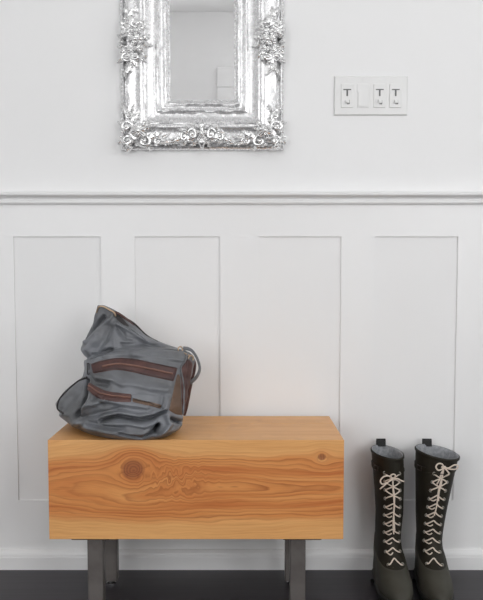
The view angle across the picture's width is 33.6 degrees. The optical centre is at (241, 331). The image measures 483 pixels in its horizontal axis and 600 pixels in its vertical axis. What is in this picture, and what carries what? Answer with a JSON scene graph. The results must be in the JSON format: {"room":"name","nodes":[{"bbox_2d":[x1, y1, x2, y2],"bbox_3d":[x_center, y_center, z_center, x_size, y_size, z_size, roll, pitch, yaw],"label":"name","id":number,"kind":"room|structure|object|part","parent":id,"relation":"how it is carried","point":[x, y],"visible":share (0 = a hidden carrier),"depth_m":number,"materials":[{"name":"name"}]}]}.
{"room":"entryway","nodes":[
{"label":"entryway","id":0,"kind":"room"},
{"bbox_2d":[0,0,482,499],"bbox_3d":[0.150,-0.623,2.262,3.800,2.600,0.100,0,4,0],"label":"wall","id":1,"kind":"structure","parent":0,"point":[60,73],"depth_m":2.23,"materials":[{"name":"white paint"}]},
{"bbox_2d":[0,237,18,499],"bbox_3d":[-0.685,0.107,2.260,0.097,0.748,0.005,0,4,0],"label":"trim","id":2,"kind":"structure","parent":1,"relation":"attached to","point":[9,475],"depth_m":2.26,"materials":[{"name":"white paint"}]},
{"bbox_2d":[101,237,135,322],"bbox_3d":[-0.345,0.107,2.260,0.095,0.748,0.006,0,4,0],"label":"trim","id":3,"kind":"structure","parent":1,"relation":"attached to","point":[117,253],"depth_m":2.24,"materials":[{"name":"white paint"}]},
{"bbox_2d":[117,0,286,151],"bbox_3d":[-0.108,-0.787,2.166,0.464,0.590,0.068,0,4,0],"label":"wall mirror","id":4,"kind":"object","parent":1,"relation":"attached to","point":[197,75],"visible":1,"depth_m":2.18,"materials":[{"name":"silver metal"}]},
{"bbox_2d":[170,0,234,100],"bbox_3d":[-0.108,-0.788,2.195,0.184,0.309,0.005,0,4,0],"label":"mirror glass","id":5,"kind":"object","parent":4,"relation":"attached to","point":[202,32],"depth_m":2.19,"materials":[{"name":"white"}]},
{"bbox_2d":[220,237,258,415],"bbox_3d":[-0.006,0.107,2.260,0.109,0.748,0.006,0,4,0],"label":"trim","id":6,"kind":"structure","parent":1,"relation":"attached to","point":[239,256],"depth_m":2.25,"materials":[{"name":"white paint"}]},
{"bbox_2d":[0,204,482,236],"bbox_3d":[0.150,-0.313,2.231,3.800,0.093,0.006,0,4,0],"label":"trim","id":7,"kind":"structure","parent":1,"relation":"attached to","point":[16,220],"depth_m":2.23,"materials":[{"name":"white paint"}]},
{"bbox_2d":[0,500,482,548],"bbox_3d":[0.150,0.555,2.292,3.800,0.150,0.006,0,4,0],"label":"trim","id":8,"kind":"structure","parent":1,"relation":"attached to","point":[24,524],"depth_m":2.29,"materials":[{"name":"white paint"}]},
{"bbox_2d":[0,549,482,569],"bbox_3d":[0.150,0.650,2.291,3.800,0.056,0.020,0,4,0],"label":"baseboard","id":9,"kind":"structure","parent":1,"relation":"attached to","point":[10,559],"depth_m":2.28,"materials":[{"name":"white paint"}]},
{"bbox_2d":[0,192,482,203],"bbox_3d":[0.150,-0.372,2.212,3.800,0.034,0.034,0,4,0],"label":"trim","id":10,"kind":"structure","parent":1,"relation":"attached to","point":[5,197],"depth_m":2.21,"materials":[{"name":"white paint"}]},
{"bbox_2d":[339,237,374,499],"bbox_3d":[0.326,0.107,2.260,0.095,0.748,0.006,0,4,0],"label":"trim","id":11,"kind":"structure","parent":1,"relation":"attached to","point":[357,253],"depth_m":2.26,"materials":[{"name":"white paint"}]},
{"bbox_2d":[334,76,407,115],"bbox_3d":[0.355,-0.647,2.202,0.201,0.105,0.017,0,4,0],"label":"switch plate","id":12,"kind":"object","parent":1,"relation":"attached to","point":[353,95],"visible":1,"depth_m":2.19,"materials":[{"name":"white plastic"}]},
{"bbox_2d":[341,84,352,107],"bbox_3d":[0.291,-0.650,2.202,0.033,0.065,0.003,0,4,0],"label":"dimmer switch","id":13,"kind":"object","parent":12,"relation":"attached to","point":[346,89],"depth_m":2.20,"materials":[{"name":"grey plastic"}]},
{"bbox_2d":[373,84,385,107],"bbox_3d":[0.380,-0.650,2.202,0.033,0.065,0.003,0,4,0],"label":"dimmer switch","id":14,"kind":"object","parent":12,"relation":"attached to","point":[379,90],"depth_m":2.20,"materials":[{"name":"grey plastic"}]},
{"bbox_2d":[389,84,401,107],"bbox_3d":[0.424,-0.650,2.202,0.033,0.065,0.003,0,4,0],"label":"dimmer switch","id":15,"kind":"object","parent":12,"relation":"attached to","point":[395,90],"depth_m":2.20,"materials":[{"name":"grey plastic"}]},
{"bbox_2d":[453,237,482,499],"bbox_3d":[0.651,0.107,2.260,0.093,0.748,0.005,0,4,0],"label":"trim","id":16,"kind":"structure","parent":1,"relation":"attached to","point":[468,410],"depth_m":2.26,"materials":[{"name":"white paint"}]},
{"bbox_2d":[0,570,482,599],"bbox_3d":[0.150,0.817,0.679,4.000,0.050,3.460,0,4,0],"label":"floor","id":17,"kind":"structure","parent":0,"point":[14,584],"depth_m":2.18,"materials":[{"name":"black wood"}]},
{"bbox_2d":[48,416,343,599],"bbox_3d":[-0.109,0.469,2.086,0.707,0.446,0.328,0,4,0],"label":"bench","id":18,"kind":"object","parent":17,"relation":"on","point":[214,477],"visible":0.96,"depth_m":1.92,"materials":[{"name":"brown wood"}]},
{"bbox_3d":[-0.365,0.489,2.090,0.091,0.004,0.316,0,4,0],"label":"mounting plate","id":19,"kind":"part","parent":18,"relation":"part of","materials":[{"name":"grey"}]},
{"bbox_3d":[-0.356,0.595,1.966,0.038,0.189,0.038,0,4,0],"label":"leg","id":20,"kind":"part","parent":18,"relation":"part of","materials":[{"name":"metal"}]},
{"bbox_3d":[-0.356,0.580,2.175,0.038,0.189,0.038,0,4,0],"label":"leg","id":21,"kind":"part","parent":18,"relation":"part of","materials":[{"name":"metal"}]},
{"bbox_2d":[56,305,200,439],"bbox_3d":[-0.313,0.091,2.017,0.368,0.313,0.284,1,4,19],"label":"shoulder bag","id":22,"kind":"object","parent":18,"relation":"on","point":[133,385],"visible":1,"depth_m":1.96,"materials":[{"name":"grey fabric"}]},
{"bbox_3d":[-0.348,-0.054,2.057,0.059,0.029,0.009,1,4,15],"label":"brass frame","id":23,"kind":"part","parent":22,"relation":"part of","materials":[{"name":"beige"}]},
{"bbox_3d":[-0.221,0.168,1.919,0.090,0.038,0.024,-1,4,-7],"label":"pocket panel","id":24,"kind":"part","parent":22,"relation":"part of","materials":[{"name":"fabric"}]},
{"bbox_3d":[0.137,0.580,2.175,0.038,0.189,0.038,0,4,0],"label":"leg","id":25,"kind":"part","parent":18,"relation":"part of","materials":[{"name":"metal"}]},
{"bbox_3d":[0.137,0.595,1.966,0.038,0.189,0.038,0,4,0],"label":"leg","id":26,"kind":"part","parent":18,"relation":"part of","materials":[{"name":"metal"}]},
{"bbox_3d":[0.147,0.489,2.090,0.092,0.004,0.316,0,4,0],"label":"mounting plate","id":27,"kind":"part","parent":18,"relation":"part of","materials":[{"name":"grey"}]},
{"bbox_2d":[371,438,413,599],"bbox_3d":[0.397,0.499,2.117,0.092,0.383,0.285,0,4,-2],"label":"rubber boot","id":28,"kind":"object","parent":17,"relation":"on","point":[392,580],"visible":1,"depth_m":2.12,"materials":[{"name":"black rubber"}]},
{"bbox_2d":[412,439,459,599],"bbox_3d":[0.526,0.499,2.116,0.126,0.383,0.285,0,4,2],"label":"rubber boot","id":29,"kind":"object","parent":17,"relation":"on","point":[435,466],"visible":1,"depth_m":2.12,"materials":[{"name":"black rubber"}]}
]}

